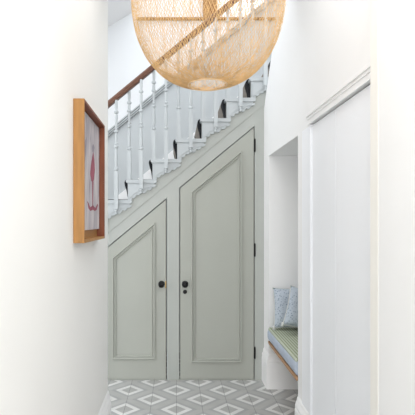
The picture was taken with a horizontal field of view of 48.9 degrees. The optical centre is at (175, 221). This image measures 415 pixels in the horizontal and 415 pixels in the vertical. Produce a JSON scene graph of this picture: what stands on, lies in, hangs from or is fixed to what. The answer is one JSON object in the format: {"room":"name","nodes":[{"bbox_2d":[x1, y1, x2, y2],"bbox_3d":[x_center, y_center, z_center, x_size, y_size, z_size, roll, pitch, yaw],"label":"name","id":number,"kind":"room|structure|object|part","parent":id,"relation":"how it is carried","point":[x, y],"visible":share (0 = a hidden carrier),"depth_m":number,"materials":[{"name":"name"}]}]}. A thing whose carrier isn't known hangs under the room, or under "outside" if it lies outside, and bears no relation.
{"room":"entrance hallway","nodes":[
{"label":"entrance hallway","id":0,"kind":"room"},
{"bbox_2d":[0,0,107,414],"bbox_3d":[-0.541,-0.084,0.443,0.160,3.050,5.285,0,0,0],"label":"wall","id":1,"kind":"structure","parent":0,"point":[54,288],"depth_m":1.65,"materials":[{"name":"white paint"}]},
{"bbox_2d":[73,98,104,242],"bbox_3d":[-0.435,-0.227,2.330,0.049,0.648,0.589,0,0,0],"label":"picture frame","id":2,"kind":"object","parent":1,"relation":"attached to","point":[88,129],"visible":1,"depth_m":2.26,"materials":[{"name":"brown wood"}]},
{"bbox_3d":[-0.435,-0.227,2.042,0.049,0.648,0.013,0,0,0],"label":"frame","id":3,"kind":"part","parent":2,"relation":"part of","materials":[{"name":"brown wood"}]},
{"bbox_3d":[-0.435,-0.545,2.330,0.049,0.013,0.563,0,0,0],"label":"frame","id":4,"kind":"part","parent":2,"relation":"part of","materials":[{"name":"red wood"}]},
{"bbox_3d":[-0.435,0.091,2.330,0.049,0.013,0.563,0,0,0],"label":"frame","id":5,"kind":"part","parent":2,"relation":"part of","materials":[{"name":"brown wood"}]},
{"bbox_3d":[-0.435,-0.227,2.619,0.049,0.648,0.013,0,0,0],"label":"frame","id":6,"kind":"part","parent":2,"relation":"part of","materials":[{"name":"red wood"}]},
{"bbox_2d":[98,391,110,414],"bbox_3d":[-0.450,1.291,0.443,0.022,0.300,5.285,0,0,0],"label":"baseboard","id":7,"kind":"structure","parent":1,"relation":"attached to","point":[105,409],"depth_m":2.94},
{"bbox_2d":[108,0,133,26],"bbox_3d":[-1.708,-1.988,4.620,2.485,2.342,0.840,0,0,0],"label":"ceiling","id":8,"kind":"structure","parent":0,"point":[117,9],"depth_m":4.84,"materials":[{"name":"white paint"}]},
{"bbox_2d":[108,83,265,378],"bbox_3d":[-0.249,-0.284,4.159,4.399,3.450,0.045,0,0,0],"label":"wall","id":9,"kind":"structure","parent":0,"point":[170,192],"depth_m":4.14,"materials":[{"name":"grey paint"}]},
{"bbox_2d":[108,200,165,378],"bbox_3d":[-0.381,0.619,4.124,0.585,1.628,0.104,0,0,0],"label":"door","id":10,"kind":"structure","parent":9,"relation":"in","point":[137,259],"depth_m":4.14,"materials":[{"name":"green paint"}]},
{"bbox_3d":[-0.384,0.629,4.128,0.386,1.241,0.020,0,0,0],"label":"panel moulding","id":11,"kind":"part","parent":10,"relation":"part of","materials":[{"name":"green paint"}]},
{"bbox_3d":[-0.132,0.568,4.104,0.060,0.060,0.064,0,0,0],"label":"knob","id":12,"kind":"part","parent":10,"relation":"part of","materials":[{"name":"black metal"}]},
{"bbox_2d":[108,102,264,232],"bbox_3d":[-0.509,0.010,4.133,3.272,2.717,0.007,0,0,0],"label":"trim","id":13,"kind":"structure","parent":9,"relation":"attached to","point":[264,102],"depth_m":4.13,"materials":[{"name":"grey paint"}]},
{"bbox_2d":[108,348,297,388],"bbox_3d":[0.326,1.291,4.021,1.888,0.300,0.234,0,0,0],"label":"baseboard","id":14,"kind":"structure","parent":9,"relation":"attached to","point":[275,375],"depth_m":3.90,"materials":[{"name":"white paint"}]},
{"bbox_2d":[180,128,255,378],"bbox_3d":[0.381,0.291,4.124,0.685,2.284,0.104,0,0,0],"label":"door","id":15,"kind":"structure","parent":9,"relation":"in","point":[218,247],"depth_m":4.14,"materials":[{"name":"green paint"}]},
{"bbox_3d":[0.082,0.568,4.104,0.060,0.060,0.064,0,0,0],"label":"knob","id":16,"kind":"part","parent":15,"relation":"part of","materials":[{"name":"black metal"}]},
{"bbox_3d":[0.369,0.316,4.128,0.459,1.923,0.020,0,0,0],"label":"panel moulding","id":17,"kind":"part","parent":15,"relation":"part of","materials":[{"name":"green paint"}]},
{"bbox_2d":[108,0,285,351],"bbox_3d":[-0.400,-1.309,5.112,5.200,5.500,0.156,0,0,0],"label":"wall","id":18,"kind":"structure","parent":0,"point":[172,90],"depth_m":5.03,"materials":[{"name":"paint"}]},
{"bbox_2d":[118,97,237,198],"bbox_3d":[-0.650,-0.116,5.022,4.500,4.038,0.024,0,0,0],"label":"trim","id":19,"kind":"structure","parent":18,"relation":"attached to","point":[123,195],"depth_m":5.01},
{"bbox_2d":[108,0,273,136],"bbox_3d":[-0.650,-1.049,5.011,4.500,3.779,0.045,0,0,0],"label":"trim","id":20,"kind":"structure","parent":18,"relation":"attached to","point":[160,90],"depth_m":5.00,"materials":[{"name":"paint"}]},
{"bbox_2d":[108,352,297,414],"bbox_3d":[-0.400,1.471,1.470,5.200,0.060,7.340,0,0,0],"label":"floor","id":21,"kind":"structure","parent":0,"point":[128,397],"depth_m":3.70,"materials":[{"name":"tile"}]},
{"bbox_2d":[108,0,278,217],"bbox_3d":[-0.331,-0.749,4.540,4.337,4.456,0.940,0,0,0],"label":"staircase","id":22,"kind":"structure","parent":21,"relation":"on","point":[229,107],"depth_m":4.11,"materials":[{"name":"white paint"}]},
{"bbox_3d":[-0.411,-1.223,4.106,4.175,3.508,0.066,0,0,0],"label":"handrail","id":23,"kind":"part","parent":22,"relation":"part of","materials":[{"name":"brown wood"}]},
{"bbox_2d":[302,62,369,414],"bbox_3d":[1.009,0.401,2.332,0.482,2.079,1.094,0,0,0],"label":"door","id":24,"kind":"structure","parent":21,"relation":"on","point":[335,148],"depth_m":2.23,"materials":[{"name":"white paint"}]},
{"bbox_3d":[0.792,0.444,2.681,0.008,1.995,0.032,0,0,0],"label":"door casing","id":25,"kind":"part","parent":24,"relation":"part of","materials":[{"name":"white paint"}]},
{"bbox_3d":[0.810,0.434,2.464,0.024,1.994,0.378,0,0,0],"label":"door","id":26,"kind":"part","parent":24,"relation":"part of","materials":[{"name":"white paint"}]},
{"bbox_3d":[0.784,-0.605,2.237,0.032,0.067,0.905,0,0,0],"label":"cornice","id":27,"kind":"part","parent":24,"relation":"part of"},
{"bbox_3d":[0.810,0.434,2.029,0.024,1.994,0.476,0,0,0],"label":"door","id":28,"kind":"part","parent":24,"relation":"part of","materials":[{"name":"white paint"}]},
{"bbox_2d":[283,132,301,399],"bbox_3d":[1.075,0.388,3.510,0.550,2.106,1.251,0,0,0],"label":"wall niche","id":29,"kind":"object","parent":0,"point":[292,161],"visible":0.12,"depth_m":3.93,"materials":[{"name":"white paint"}]},
{"bbox_2d":[268,341,297,380],"bbox_3d":[1.028,1.034,3.455,0.480,0.026,0.938,0,0,0],"label":"seat","id":30,"kind":"object","parent":29,"relation":"attached to","point":[288,367],"visible":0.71,"depth_m":3.33,"materials":[{"name":"brown wood"}]},
{"bbox_2d":[268,327,297,374],"bbox_3d":[1.022,0.963,3.446,0.480,0.114,0.912,0,0,0],"label":"seat cushion","id":31,"kind":"object","parent":30,"relation":"on","point":[285,340],"visible":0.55,"depth_m":3.46,"materials":[{"name":"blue fabric"}]},
{"bbox_2d":[272,287,291,329],"bbox_3d":[0.985,0.732,3.822,0.361,0.351,0.122,0,0,-1],"label":"throw pillow","id":32,"kind":"object","parent":31,"relation":"on","point":[281,295],"visible":0.41,"depth_m":3.79,"materials":[{"name":"blue fabric"}]},
{"bbox_2d":[281,285,297,327],"bbox_3d":[1.038,0.716,3.658,0.408,0.405,0.127,0,0,-1],"label":"throw pillow","id":33,"kind":"object","parent":31,"relation":"on","point":[291,315],"visible":0.33,"depth_m":3.62,"materials":[{"name":"blue fabric"}]},
{"bbox_2d":[264,0,369,353],"bbox_3d":[0.860,-0.084,2.968,0.120,3.050,2.336,0,0,0],"label":"wall","id":34,"kind":"structure","parent":0,"point":[320,45],"depth_m":3.05,"materials":[{"name":"white paint"}]},
{"bbox_2d":[295,396,308,414],"bbox_3d":[0.789,1.291,2.852,0.022,0.300,0.264,0,0,0],"label":"baseboard","id":35,"kind":"structure","parent":34,"relation":"attached to","point":[300,409],"depth_m":2.90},
{"bbox_2d":[298,83,369,133],"bbox_3d":[0.860,-0.608,2.382,0.120,0.073,1.204,0,0,0],"label":"trim","id":36,"kind":"structure","parent":34,"relation":"attached to","point":[303,124],"depth_m":2.79,"materials":[{"name":"white paint"}]},
{"bbox_2d":[378,0,414,414],"bbox_3d":[1.029,-0.084,-0.212,0.542,3.050,3.975,0,0,0],"label":"wall","id":37,"kind":"structure","parent":0,"point":[396,18],"depth_m":1.56,"materials":[{"name":"white paint"}]},
{"bbox_2d":[370,0,377,414],"bbox_3d":[0.757,-0.079,1.738,0.001,3.040,0.067,0,0,0],"label":"trim","id":38,"kind":"structure","parent":37,"relation":"attached to","point":[373,3],"depth_m":1.74,"materials":[{"name":"beige paint"}]},
{"bbox_3d":[0.340,-1.659,0.452,1.921,0.100,5.305,0,0,0],"label":"ceiling","id":39,"kind":"structure","parent":0,"visible":0},
{"bbox_2d":[131,0,285,90],"bbox_3d":[0.133,-1.092,1.930,0.644,1.032,0.647,0,0,-45],"label":"pendant lamp","id":40,"kind":"object","parent":39,"relation":"hanging from","point":[181,81],"visible":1,"depth_m":1.83,"materials":[{"name":"beige wicker"}]},
{"bbox_2d":[137,17,274,20],"bbox_3d":[0.334,-2.237,5.025,1.532,0.024,0.030,0,0,0],"label":"frame","id":41,"kind":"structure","parent":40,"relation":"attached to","point":[154,19],"depth_m":5.01,"materials":[{"name":"brown wood"}]},
{"bbox_2d":[203,0,216,16],"bbox_3d":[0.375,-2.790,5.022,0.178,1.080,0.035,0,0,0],"label":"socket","id":42,"kind":"object","parent":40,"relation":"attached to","point":[211,2],"visible":0.33,"depth_m":5.01,"materials":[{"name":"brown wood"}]}
]}

